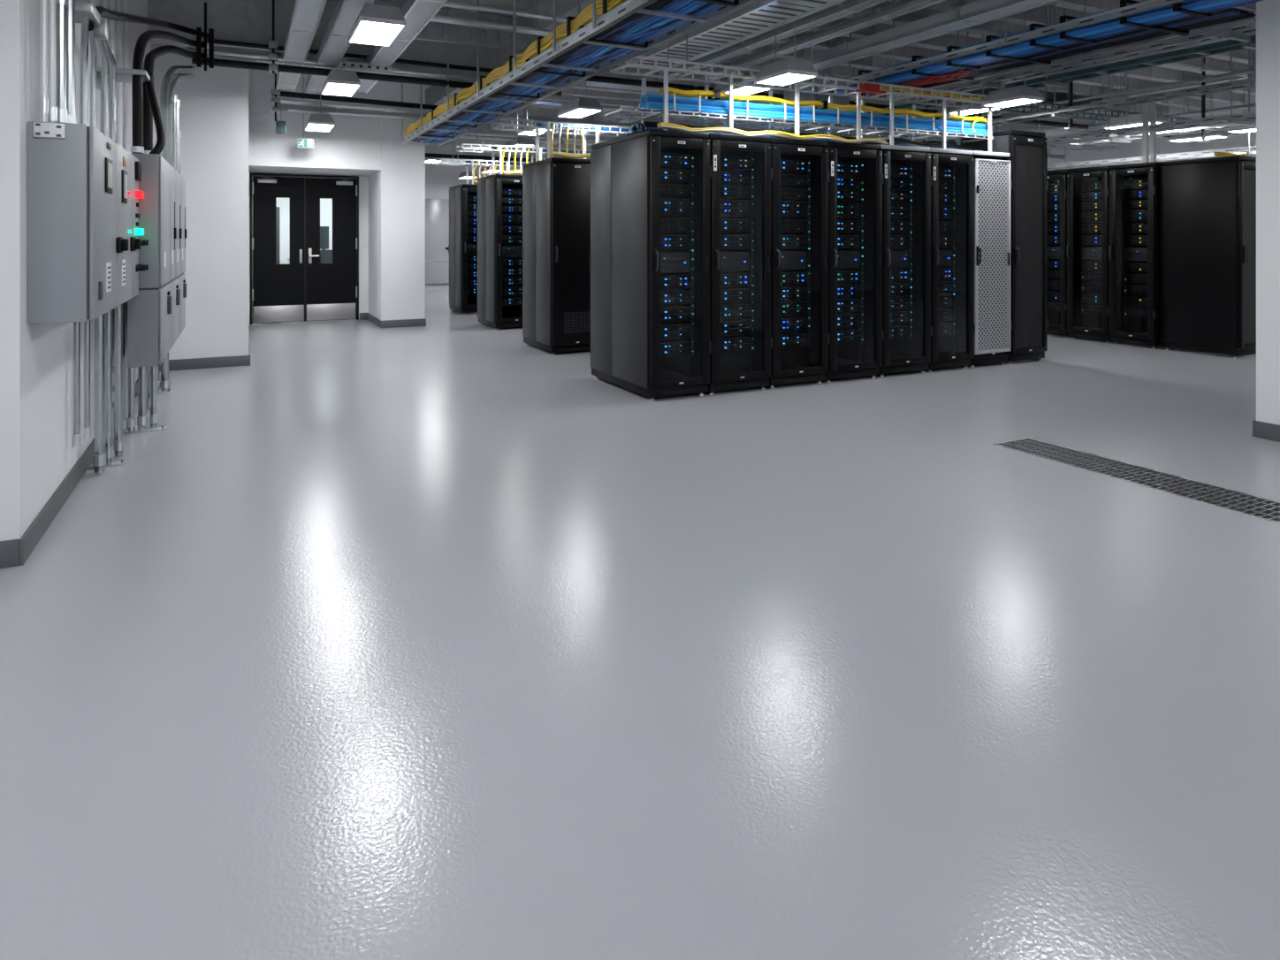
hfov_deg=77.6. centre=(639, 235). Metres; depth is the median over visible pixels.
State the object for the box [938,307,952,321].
server
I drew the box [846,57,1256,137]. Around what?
pipe
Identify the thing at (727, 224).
server
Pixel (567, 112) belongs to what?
diffuser
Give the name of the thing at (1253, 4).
pipe
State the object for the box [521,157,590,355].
rack
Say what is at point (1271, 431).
baseboard
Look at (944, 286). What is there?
server
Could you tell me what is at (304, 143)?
exit sign
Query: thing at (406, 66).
channel
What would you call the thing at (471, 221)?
server
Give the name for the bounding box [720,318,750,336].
server
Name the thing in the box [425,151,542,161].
pipe
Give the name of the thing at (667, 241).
server
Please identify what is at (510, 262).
server
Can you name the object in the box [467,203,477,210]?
server
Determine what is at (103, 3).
conduit
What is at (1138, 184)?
server
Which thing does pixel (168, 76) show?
conduit
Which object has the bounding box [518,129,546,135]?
diffuser
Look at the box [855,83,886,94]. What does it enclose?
tray
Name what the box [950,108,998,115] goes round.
diffuser
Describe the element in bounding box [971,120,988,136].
cable coil
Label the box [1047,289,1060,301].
server
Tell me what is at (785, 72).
ceiling light
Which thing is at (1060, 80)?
cable tray
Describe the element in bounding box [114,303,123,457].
conduit
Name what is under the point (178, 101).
conduit
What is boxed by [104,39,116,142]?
conduit
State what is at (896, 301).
server
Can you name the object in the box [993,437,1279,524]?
floor grate
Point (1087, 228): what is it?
server
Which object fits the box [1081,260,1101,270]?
server
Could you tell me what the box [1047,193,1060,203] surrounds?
server
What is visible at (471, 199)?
server
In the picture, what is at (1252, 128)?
ceiling light
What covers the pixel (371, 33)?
diffuser
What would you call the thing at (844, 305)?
server
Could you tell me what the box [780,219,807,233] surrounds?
server
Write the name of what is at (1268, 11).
column
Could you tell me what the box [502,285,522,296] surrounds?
server
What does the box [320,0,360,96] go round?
ceiling light
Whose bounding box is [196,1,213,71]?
clamp
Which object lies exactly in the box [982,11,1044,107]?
ceiling light
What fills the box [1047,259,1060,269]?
server
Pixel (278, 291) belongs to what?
door
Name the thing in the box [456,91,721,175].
cable tray
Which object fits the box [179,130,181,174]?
conduit
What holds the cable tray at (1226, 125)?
hanging from the ceiling
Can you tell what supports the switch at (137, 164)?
attached to the upper cabinet at (84, 243)
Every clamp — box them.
[75,0,108,39]
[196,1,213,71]
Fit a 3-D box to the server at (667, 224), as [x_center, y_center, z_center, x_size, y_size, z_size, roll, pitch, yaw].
[0.134,-0.090,6.708,0.423,0.122,0.464,0,0,-27]
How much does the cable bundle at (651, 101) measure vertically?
0.160 m
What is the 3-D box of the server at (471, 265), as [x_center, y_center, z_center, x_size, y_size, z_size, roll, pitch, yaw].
[-2.862,0.510,13.623,0.456,0.116,0.464,0,0,-27]
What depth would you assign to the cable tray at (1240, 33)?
6.88 m
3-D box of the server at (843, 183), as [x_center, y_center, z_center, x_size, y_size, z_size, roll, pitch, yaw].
[1.748,-0.496,7.513,0.474,0.104,0.464,0,0,-27]
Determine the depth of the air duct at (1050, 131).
12.25 m
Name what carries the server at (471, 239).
in the rack at (460, 300)
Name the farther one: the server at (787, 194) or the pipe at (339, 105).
the pipe at (339, 105)
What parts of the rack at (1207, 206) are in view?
panel, handle, door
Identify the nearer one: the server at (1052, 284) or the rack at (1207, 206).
the rack at (1207, 206)
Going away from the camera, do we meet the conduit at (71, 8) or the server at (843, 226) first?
the conduit at (71, 8)
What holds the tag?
hanging from the hanger at (275, 100)
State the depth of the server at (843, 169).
7.36 m
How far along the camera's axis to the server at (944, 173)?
7.91 m
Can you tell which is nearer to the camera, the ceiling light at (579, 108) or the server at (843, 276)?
the server at (843, 276)
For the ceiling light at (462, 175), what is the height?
1.006 m
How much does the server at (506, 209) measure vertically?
0.099 m
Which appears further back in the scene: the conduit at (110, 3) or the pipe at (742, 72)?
the pipe at (742, 72)
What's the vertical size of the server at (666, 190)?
0.099 m
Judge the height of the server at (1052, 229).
0.122 m
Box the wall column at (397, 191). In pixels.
[368,73,425,320]
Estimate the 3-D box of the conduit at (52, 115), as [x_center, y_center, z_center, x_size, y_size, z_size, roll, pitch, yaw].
[-2.510,-1.458,3.397,0.033,1.985,0.035,0,0,-27]
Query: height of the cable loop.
0.032 m
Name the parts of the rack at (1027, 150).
panel, panel, handle, door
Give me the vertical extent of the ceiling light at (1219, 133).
1.006 m
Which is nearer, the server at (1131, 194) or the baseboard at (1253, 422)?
the baseboard at (1253, 422)
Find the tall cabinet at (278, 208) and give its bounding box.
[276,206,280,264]
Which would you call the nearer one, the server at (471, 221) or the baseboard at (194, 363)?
the baseboard at (194, 363)
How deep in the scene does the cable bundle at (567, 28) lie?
6.10 m
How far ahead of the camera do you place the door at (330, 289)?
12.18 m
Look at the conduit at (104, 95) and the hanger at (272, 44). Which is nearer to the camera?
the conduit at (104, 95)
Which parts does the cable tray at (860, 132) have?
post, post, post, post, post, rail, post, rail, post, post, post, post, post, post, post, post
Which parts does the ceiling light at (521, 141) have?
trim frame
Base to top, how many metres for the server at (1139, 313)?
0.118 m
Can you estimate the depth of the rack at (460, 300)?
13.32 m
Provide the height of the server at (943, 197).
0.099 m
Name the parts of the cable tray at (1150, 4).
hanger rod, hanger rod, hanger rod, hanger rod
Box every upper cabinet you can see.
[27,121,148,324]
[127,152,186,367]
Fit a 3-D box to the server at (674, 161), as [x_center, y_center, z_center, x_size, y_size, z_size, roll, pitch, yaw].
[0.134,-0.624,6.708,0.423,0.115,0.464,0,0,-27]
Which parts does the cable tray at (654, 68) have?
hanger rod, hanger rod, rail, rail, hanger rod, hanger rod, hanger rod, hanger rod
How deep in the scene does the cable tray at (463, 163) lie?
13.73 m
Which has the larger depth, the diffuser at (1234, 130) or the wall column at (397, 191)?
the wall column at (397, 191)
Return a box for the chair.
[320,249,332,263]
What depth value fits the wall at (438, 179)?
21.41 m
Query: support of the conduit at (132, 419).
on the strut at (163, 427)
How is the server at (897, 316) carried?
in the rack at (898, 354)
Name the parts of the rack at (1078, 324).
handle, panel, console drawer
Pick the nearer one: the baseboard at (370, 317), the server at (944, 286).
the server at (944, 286)
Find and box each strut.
[88,457,126,468]
[114,424,167,434]
[137,388,172,395]
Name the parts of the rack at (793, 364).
handle, console drawer, panel, power strip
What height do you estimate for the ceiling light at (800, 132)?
1.006 m
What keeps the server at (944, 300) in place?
in the rack at (947, 351)
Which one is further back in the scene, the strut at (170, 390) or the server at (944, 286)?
the server at (944, 286)
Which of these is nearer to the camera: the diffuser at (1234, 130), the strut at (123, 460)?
the strut at (123, 460)
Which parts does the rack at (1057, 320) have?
console drawer, panel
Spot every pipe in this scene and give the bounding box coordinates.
[88,6,208,38]
[187,46,479,82]
[191,57,561,97]
[207,38,493,72]
[276,91,438,109]
[280,98,434,114]
[288,107,492,124]
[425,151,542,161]
[430,15,598,39]
[442,0,571,22]
[458,116,688,145]
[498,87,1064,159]
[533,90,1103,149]
[580,1,1256,159]
[583,66,1171,137]
[607,56,1180,121]
[761,33,1256,130]
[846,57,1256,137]
[856,5,1256,77]
[1043,49,1256,110]
[1088,103,1256,129]
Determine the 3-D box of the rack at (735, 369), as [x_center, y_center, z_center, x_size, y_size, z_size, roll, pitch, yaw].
[0.593,0.233,7.109,0.599,2.134,1.247,0,0,-27]
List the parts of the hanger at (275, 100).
rod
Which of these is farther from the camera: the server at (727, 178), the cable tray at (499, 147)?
the cable tray at (499, 147)
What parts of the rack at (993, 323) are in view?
handle, trim, panel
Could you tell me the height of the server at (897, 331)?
0.118 m
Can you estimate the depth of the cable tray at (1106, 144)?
14.14 m
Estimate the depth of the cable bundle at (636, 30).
5.70 m
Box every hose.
[130,30,204,153]
[143,45,207,153]
[144,73,165,155]
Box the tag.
[275,101,286,133]
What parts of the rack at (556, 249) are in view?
panel, panel, handle, panel, door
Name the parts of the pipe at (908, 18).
hanger rod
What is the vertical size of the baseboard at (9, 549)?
0.105 m
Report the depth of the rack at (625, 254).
6.57 m
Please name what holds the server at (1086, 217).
in the rack at (1078, 324)
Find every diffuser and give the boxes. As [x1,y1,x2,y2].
[305,123,333,131]
[322,83,358,96]
[350,21,403,45]
[425,160,439,162]
[515,144,533,146]
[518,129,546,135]
[559,108,599,117]
[726,86,769,95]
[757,73,814,85]
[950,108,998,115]
[987,99,1039,106]
[1110,121,1158,129]
[1171,136,1223,141]
[1233,129,1256,132]
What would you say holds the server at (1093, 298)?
in the rack at (1078, 324)
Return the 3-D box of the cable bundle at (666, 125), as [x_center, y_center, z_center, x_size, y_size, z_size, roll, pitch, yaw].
[1.229,-0.875,6.946,2.402,0.070,0.114,0,0,-27]
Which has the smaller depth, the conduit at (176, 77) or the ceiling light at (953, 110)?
the conduit at (176, 77)
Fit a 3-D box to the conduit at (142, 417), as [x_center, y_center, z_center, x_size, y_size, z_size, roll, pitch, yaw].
[-3.322,1.034,5.316,0.062,0.508,0.065,0,0,-27]
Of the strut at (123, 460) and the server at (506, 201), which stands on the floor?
the strut at (123, 460)
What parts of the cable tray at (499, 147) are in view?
post, post, rail, rail, post, post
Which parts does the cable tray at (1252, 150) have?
hanger rod, hanger rod, rail, rail, hanger rod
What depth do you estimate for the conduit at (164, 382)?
6.59 m
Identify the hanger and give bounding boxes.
[268,0,277,73]
[270,73,280,121]
[1064,59,1076,129]
[1197,56,1209,142]
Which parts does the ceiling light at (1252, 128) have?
trim frame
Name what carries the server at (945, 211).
in the rack at (947, 351)
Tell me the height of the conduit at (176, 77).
0.996 m
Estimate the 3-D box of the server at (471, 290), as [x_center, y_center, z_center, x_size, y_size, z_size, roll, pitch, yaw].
[-2.862,0.927,13.623,0.456,0.118,0.464,0,0,-27]
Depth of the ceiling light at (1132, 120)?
10.38 m
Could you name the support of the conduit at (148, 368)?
on the floor
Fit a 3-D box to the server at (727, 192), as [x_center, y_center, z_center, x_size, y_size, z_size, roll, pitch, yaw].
[0.652,-0.379,6.967,0.460,0.099,0.464,0,0,-27]
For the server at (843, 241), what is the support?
in the rack at (850, 359)
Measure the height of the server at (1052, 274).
0.116 m
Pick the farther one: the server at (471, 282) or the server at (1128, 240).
the server at (471, 282)
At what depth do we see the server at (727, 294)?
6.80 m
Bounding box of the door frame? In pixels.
[249,173,358,324]
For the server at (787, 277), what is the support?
in the rack at (793, 364)
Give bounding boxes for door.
[251,175,304,323]
[304,177,357,321]
[425,198,449,284]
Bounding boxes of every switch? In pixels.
[134,161,141,181]
[362,243,366,248]
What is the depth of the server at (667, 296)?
6.54 m
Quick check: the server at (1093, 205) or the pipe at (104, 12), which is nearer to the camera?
the pipe at (104, 12)
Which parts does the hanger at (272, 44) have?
rod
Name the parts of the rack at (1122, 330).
handle, panel, console drawer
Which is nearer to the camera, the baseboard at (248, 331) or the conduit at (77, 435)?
the conduit at (77, 435)
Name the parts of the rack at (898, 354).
handle, console drawer, panel, trim, power strip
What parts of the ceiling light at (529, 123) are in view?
trim frame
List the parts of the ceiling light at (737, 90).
trim frame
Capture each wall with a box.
[0,0,248,540]
[248,68,380,324]
[276,198,332,264]
[425,158,523,199]
[1047,93,1256,168]
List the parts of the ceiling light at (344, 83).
trim frame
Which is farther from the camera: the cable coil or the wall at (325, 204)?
the wall at (325, 204)
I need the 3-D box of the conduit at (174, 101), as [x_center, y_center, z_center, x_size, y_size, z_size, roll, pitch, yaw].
[-3.796,-0.825,6.488,0.033,0.650,0.035,0,0,-27]
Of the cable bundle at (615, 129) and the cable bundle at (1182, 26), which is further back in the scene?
the cable bundle at (615, 129)
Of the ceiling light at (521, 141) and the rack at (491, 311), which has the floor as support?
the rack at (491, 311)
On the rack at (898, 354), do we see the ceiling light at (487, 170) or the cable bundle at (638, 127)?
the cable bundle at (638, 127)
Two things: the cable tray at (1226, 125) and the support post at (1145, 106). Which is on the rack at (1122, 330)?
the support post at (1145, 106)
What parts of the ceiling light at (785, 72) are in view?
trim frame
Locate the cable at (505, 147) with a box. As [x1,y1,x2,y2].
[502,146,529,175]
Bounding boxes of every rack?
[448,183,477,314]
[476,174,522,329]
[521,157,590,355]
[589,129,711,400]
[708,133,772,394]
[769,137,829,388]
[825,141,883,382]
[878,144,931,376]
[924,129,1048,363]
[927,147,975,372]
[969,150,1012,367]
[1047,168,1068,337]
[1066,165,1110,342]
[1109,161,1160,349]
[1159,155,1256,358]
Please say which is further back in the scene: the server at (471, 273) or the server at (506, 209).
the server at (471, 273)
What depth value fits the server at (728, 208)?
6.80 m
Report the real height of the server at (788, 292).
0.116 m
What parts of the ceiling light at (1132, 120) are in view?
trim frame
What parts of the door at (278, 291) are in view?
kick plate, pull plate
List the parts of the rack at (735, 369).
handle, console drawer, panel, power strip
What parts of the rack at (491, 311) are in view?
panel, panel, handle, panel, door, console drawer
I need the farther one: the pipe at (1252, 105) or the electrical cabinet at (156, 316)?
the pipe at (1252, 105)
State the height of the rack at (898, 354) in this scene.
2.139 m
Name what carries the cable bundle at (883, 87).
on the cable tray at (654, 68)
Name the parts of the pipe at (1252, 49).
hanger rod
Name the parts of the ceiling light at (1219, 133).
trim frame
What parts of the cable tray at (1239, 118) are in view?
hanger rod, hanger rod, rail, rail, hanger rod, hanger rod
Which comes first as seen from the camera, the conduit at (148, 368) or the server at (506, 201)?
the conduit at (148, 368)
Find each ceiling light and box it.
[304,91,335,131]
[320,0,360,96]
[347,0,406,46]
[425,142,443,163]
[458,164,477,178]
[480,139,499,173]
[505,107,535,146]
[517,104,552,135]
[556,81,602,118]
[712,50,769,95]
[754,20,817,85]
[789,125,828,134]
[937,83,1002,115]
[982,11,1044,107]
[1080,76,1118,132]
[1103,67,1169,129]
[1167,93,1229,142]
[1226,88,1256,133]
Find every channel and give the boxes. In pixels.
[96,66,150,83]
[213,45,489,76]
[276,103,489,124]
[336,60,391,72]
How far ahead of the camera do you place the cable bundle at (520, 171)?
11.16 m
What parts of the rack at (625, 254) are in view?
panel, panel, panel, handle, console drawer, door, power strip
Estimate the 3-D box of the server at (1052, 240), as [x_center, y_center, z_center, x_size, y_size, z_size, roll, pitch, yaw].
[5.653,0.052,10.527,0.464,0.127,0.416,0,0,-27]
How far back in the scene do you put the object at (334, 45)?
6.88 m
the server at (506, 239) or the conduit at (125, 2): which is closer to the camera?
the conduit at (125, 2)
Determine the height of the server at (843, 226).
0.122 m
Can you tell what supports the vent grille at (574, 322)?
attached to the rack at (556, 249)
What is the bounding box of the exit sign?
[297,74,313,148]
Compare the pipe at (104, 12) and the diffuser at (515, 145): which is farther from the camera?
the diffuser at (515, 145)
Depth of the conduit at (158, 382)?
6.56 m
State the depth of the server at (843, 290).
7.36 m
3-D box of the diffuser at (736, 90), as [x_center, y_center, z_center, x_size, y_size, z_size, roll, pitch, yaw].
[1.018,-1.454,8.018,0.280,0.015,0.660,0,0,-27]
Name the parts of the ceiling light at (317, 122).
trim frame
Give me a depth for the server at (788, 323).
7.08 m
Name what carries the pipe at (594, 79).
hanging from the ceiling
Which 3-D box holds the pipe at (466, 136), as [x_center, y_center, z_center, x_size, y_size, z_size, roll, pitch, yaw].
[2.384,-1.968,14.935,11.600,0.963,0.060,0,0,-27]
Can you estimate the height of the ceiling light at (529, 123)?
1.006 m
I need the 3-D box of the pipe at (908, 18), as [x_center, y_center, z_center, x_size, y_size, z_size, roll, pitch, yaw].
[5.553,-2.154,8.582,11.600,0.593,0.060,0,0,-27]
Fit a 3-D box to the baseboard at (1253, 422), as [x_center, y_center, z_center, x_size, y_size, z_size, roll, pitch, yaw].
[4.172,1.248,5.252,0.445,0.105,0.015,0,0,-27]
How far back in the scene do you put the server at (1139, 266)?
9.50 m
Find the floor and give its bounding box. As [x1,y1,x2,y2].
[0,284,1279,959]
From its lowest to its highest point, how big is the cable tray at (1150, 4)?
0.950 m
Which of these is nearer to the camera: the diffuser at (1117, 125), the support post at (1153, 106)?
the support post at (1153, 106)
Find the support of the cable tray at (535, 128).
hanging from the ceiling
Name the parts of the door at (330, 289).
handle plate, kick plate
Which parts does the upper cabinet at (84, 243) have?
door, meter frame, handle, door, meter frame, door, handle, rotary knob, rotary knob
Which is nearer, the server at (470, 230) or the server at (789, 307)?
the server at (789, 307)
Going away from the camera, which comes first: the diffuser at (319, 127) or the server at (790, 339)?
the server at (790, 339)
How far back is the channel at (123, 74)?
4.86 m
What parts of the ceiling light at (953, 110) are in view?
trim frame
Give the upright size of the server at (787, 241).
0.127 m
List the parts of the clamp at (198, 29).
rod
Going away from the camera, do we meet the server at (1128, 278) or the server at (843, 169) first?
the server at (843, 169)
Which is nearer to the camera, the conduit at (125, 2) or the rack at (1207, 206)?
the conduit at (125, 2)
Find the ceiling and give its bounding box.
[147,0,1256,159]
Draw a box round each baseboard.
[0,538,19,568]
[19,379,137,565]
[159,355,250,371]
[248,330,250,355]
[359,312,367,319]
[367,312,381,327]
[1252,419,1256,436]
[1255,420,1279,441]
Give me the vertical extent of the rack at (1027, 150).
2.375 m
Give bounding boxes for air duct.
[783,38,849,111]
[864,130,942,142]
[1001,102,1142,144]
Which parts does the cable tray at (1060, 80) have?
hanger rod, rail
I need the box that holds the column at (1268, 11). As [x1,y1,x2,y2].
[1256,0,1279,425]
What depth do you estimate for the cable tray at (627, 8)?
6.08 m
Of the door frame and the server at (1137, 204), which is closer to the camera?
the server at (1137, 204)
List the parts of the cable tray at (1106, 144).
rail, rail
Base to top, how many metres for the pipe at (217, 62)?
0.094 m
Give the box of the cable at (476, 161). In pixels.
[473,160,498,184]
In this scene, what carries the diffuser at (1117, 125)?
attached to the ceiling light at (1132, 120)
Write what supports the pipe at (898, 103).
hanging from the ceiling
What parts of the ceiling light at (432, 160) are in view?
trim frame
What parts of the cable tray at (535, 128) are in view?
post, post, rail, rail, post, post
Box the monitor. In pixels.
[320,226,328,249]
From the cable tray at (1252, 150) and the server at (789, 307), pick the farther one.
the cable tray at (1252, 150)
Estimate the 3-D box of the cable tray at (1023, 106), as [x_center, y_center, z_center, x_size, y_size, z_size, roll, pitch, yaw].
[6.740,-2.010,10.906,5.800,0.880,0.316,0,0,-27]
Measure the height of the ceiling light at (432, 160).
1.006 m
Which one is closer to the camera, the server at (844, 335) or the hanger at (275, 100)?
the server at (844, 335)
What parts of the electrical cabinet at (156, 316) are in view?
door, door, handle, door, door, handle, door, handle, handle, door, door, handle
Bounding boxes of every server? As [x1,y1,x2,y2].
[467,195,477,203]
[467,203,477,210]
[467,210,477,217]
[467,217,477,226]
[467,227,477,234]
[467,235,477,243]
[467,254,477,261]
[467,261,477,269]
[467,269,477,278]
[467,277,477,286]
[467,286,477,294]
[502,187,522,197]
[502,197,522,205]
[502,205,522,213]
[502,213,522,224]
[502,225,522,234]
[502,235,522,243]
[502,257,522,266]
[502,266,522,276]
[502,275,522,286]
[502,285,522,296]
[502,296,522,305]
[660,152,690,169]
[660,168,690,183]
[660,183,690,198]
[660,198,690,216]
[660,217,690,232]
[660,234,690,250]
[660,273,690,289]
[660,289,690,305]
[660,304,690,322]
[660,321,690,340]
[660,339,690,357]
[720,155,750,172]
[720,171,750,185]
[720,185,750,199]
[720,198,750,217]
[720,218,750,232]
[720,235,750,249]
[720,271,750,287]
[720,286,750,303]
[720,302,750,319]
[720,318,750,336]
[720,335,750,352]
[780,159,807,174]
[780,174,807,188]
[780,187,807,200]
[780,200,807,218]
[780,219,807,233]
[780,235,807,249]
[780,270,807,285]
[780,284,807,300]
[780,299,807,316]
[780,315,807,332]
[780,331,807,347]
[837,161,860,176]
[837,175,860,190]
[837,189,860,202]
[837,202,860,218]
[837,219,860,233]
[837,235,860,248]
[837,268,860,282]
[837,282,860,297]
[837,297,860,312]
[837,312,860,328]
[837,327,860,342]
[890,164,909,178]
[890,178,909,190]
[890,190,909,203]
[890,203,909,219]
[890,220,909,233]
[890,235,909,248]
[890,267,909,281]
[890,281,909,295]
[890,295,909,310]
[890,309,909,325]
[890,324,909,339]
[938,167,952,180]
[938,180,952,192]
[938,192,952,203]
[938,204,952,219]
[938,220,952,233]
[938,235,952,247]
[938,266,952,280]
[938,280,952,293]
[938,293,952,307]
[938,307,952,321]
[938,321,952,335]
[1047,183,1060,194]
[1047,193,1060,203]
[1047,203,1060,211]
[1047,212,1060,223]
[1047,224,1060,234]
[1047,235,1060,244]
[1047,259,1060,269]
[1047,269,1060,279]
[1047,279,1060,289]
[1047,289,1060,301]
[1047,300,1060,311]
[1081,181,1101,191]
[1081,191,1101,201]
[1081,201,1101,210]
[1081,211,1101,222]
[1081,223,1101,233]
[1081,235,1101,245]
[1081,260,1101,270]
[1081,271,1101,281]
[1081,281,1101,292]
[1081,292,1101,304]
[1081,304,1101,315]
[1123,178,1147,190]
[1123,189,1147,199]
[1123,199,1147,209]
[1123,209,1147,222]
[1123,223,1147,233]
[1123,235,1147,245]
[1123,261,1147,273]
[1123,273,1147,283]
[1123,283,1147,296]
[1123,295,1147,308]
[1123,306,1147,319]
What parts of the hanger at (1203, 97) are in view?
rod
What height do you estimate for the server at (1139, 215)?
0.142 m
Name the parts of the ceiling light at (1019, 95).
trim frame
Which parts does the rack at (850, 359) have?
handle, console drawer, panel, power strip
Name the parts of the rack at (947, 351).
handle, console drawer, panel, trim, power strip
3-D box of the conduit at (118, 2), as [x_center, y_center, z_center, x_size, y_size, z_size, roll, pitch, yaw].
[-3.533,-0.575,5.390,0.030,3.750,0.032,0,0,-27]
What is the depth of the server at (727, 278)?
6.80 m
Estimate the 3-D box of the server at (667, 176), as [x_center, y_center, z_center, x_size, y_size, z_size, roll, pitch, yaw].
[0.134,-0.496,6.708,0.423,0.104,0.464,0,0,-27]
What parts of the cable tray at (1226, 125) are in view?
rail, rail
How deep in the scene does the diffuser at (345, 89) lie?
7.82 m
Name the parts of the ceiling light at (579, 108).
trim frame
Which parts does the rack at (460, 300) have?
panel, panel, panel, door, console drawer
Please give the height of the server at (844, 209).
0.142 m
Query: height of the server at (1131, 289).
0.124 m
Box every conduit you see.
[39,0,48,121]
[47,0,57,122]
[55,0,68,122]
[66,0,76,123]
[72,321,81,447]
[79,16,89,124]
[83,320,91,439]
[89,20,96,127]
[92,313,106,472]
[94,24,109,137]
[100,0,106,92]
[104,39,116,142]
[105,309,113,464]
[107,0,114,440]
[114,302,126,434]
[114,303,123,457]
[115,0,121,145]
[122,0,128,418]
[127,367,136,431]
[137,366,148,429]
[147,366,150,410]
[149,365,157,427]
[157,365,159,392]
[159,65,195,160]
[160,352,170,391]
[167,73,195,164]
[170,92,173,166]
[172,94,176,170]
[176,99,179,173]
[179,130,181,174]
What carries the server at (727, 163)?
in the rack at (735, 369)
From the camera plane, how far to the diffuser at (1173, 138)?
11.89 m
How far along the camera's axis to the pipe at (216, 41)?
8.07 m
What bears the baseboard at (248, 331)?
attached to the wall at (37, 452)
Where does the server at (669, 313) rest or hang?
in the rack at (625, 254)
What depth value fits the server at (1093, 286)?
10.00 m
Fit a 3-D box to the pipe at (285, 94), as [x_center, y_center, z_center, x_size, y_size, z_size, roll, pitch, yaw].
[-3.336,-1.755,10.517,2.781,0.115,0.068,0,0,-27]
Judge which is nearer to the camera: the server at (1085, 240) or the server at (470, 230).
the server at (1085, 240)
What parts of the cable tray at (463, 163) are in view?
post, post, rail, rail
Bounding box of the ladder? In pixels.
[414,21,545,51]
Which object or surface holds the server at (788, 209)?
in the rack at (793, 364)
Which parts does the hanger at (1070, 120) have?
rod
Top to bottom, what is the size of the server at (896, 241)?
0.127 m
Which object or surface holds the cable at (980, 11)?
hanging from the ceiling
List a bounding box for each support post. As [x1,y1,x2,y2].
[1142,102,1149,162]
[1150,102,1156,162]
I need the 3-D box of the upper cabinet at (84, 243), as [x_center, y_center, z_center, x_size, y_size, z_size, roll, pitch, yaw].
[-2.783,-0.055,4.117,0.275,0.830,1.847,0,0,-27]
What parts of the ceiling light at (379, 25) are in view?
trim frame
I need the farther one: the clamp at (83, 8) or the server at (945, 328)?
the server at (945, 328)
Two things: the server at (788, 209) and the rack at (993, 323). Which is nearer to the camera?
the server at (788, 209)
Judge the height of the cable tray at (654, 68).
1.085 m
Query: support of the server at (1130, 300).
in the rack at (1122, 330)
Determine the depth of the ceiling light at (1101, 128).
11.70 m
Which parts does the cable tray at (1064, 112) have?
hanger rod, rail, rail, hanger rod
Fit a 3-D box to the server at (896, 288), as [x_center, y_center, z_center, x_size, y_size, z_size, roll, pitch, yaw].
[2.301,0.510,7.789,0.463,0.116,0.464,0,0,-27]
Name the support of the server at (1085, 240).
in the rack at (1078, 324)
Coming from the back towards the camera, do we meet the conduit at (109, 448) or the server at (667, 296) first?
the server at (667, 296)
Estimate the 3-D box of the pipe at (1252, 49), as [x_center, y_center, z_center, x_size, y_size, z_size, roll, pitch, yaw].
[4.775,-2.081,13.502,0.080,0.738,14.100,0,0,-27]
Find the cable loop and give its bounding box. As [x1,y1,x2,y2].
[900,69,978,86]
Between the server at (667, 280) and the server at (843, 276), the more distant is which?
the server at (843, 276)
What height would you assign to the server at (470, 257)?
0.115 m
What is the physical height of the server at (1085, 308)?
0.118 m
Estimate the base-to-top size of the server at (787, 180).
0.104 m
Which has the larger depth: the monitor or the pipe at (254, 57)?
the monitor
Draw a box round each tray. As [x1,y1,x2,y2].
[400,0,759,145]
[435,116,676,184]
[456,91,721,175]
[492,78,823,161]
[602,68,993,152]
[609,6,993,109]
[817,0,1256,98]
[836,114,1120,152]
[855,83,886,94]
[865,5,1256,114]
[867,20,1256,139]
[937,21,1256,96]
[991,75,1256,148]
[995,48,1256,144]
[997,68,1256,135]
[1047,129,1256,170]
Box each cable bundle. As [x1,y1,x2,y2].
[403,0,626,136]
[408,0,739,143]
[465,160,525,165]
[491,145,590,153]
[502,169,522,174]
[536,122,629,133]
[551,151,590,158]
[625,121,982,151]
[638,91,992,137]
[657,122,888,144]
[660,87,986,121]
[827,0,1262,95]
[853,7,1254,98]
[881,85,986,100]
[1213,152,1248,156]
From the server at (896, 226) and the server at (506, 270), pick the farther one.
the server at (506, 270)
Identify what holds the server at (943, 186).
in the rack at (947, 351)
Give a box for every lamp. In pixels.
[134,190,141,198]
[134,228,141,235]
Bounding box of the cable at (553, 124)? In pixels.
[550,123,584,159]
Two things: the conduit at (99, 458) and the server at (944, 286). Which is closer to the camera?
the conduit at (99, 458)
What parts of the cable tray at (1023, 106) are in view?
rail, hanger rod, rail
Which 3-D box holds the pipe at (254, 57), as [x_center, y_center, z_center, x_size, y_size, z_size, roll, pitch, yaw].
[-2.546,-1.695,8.173,3.661,0.107,0.075,0,0,-27]
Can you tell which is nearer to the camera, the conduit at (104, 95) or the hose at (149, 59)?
the conduit at (104, 95)
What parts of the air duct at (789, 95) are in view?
hanger rod, hanger rod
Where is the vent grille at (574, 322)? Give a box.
[563,312,589,333]

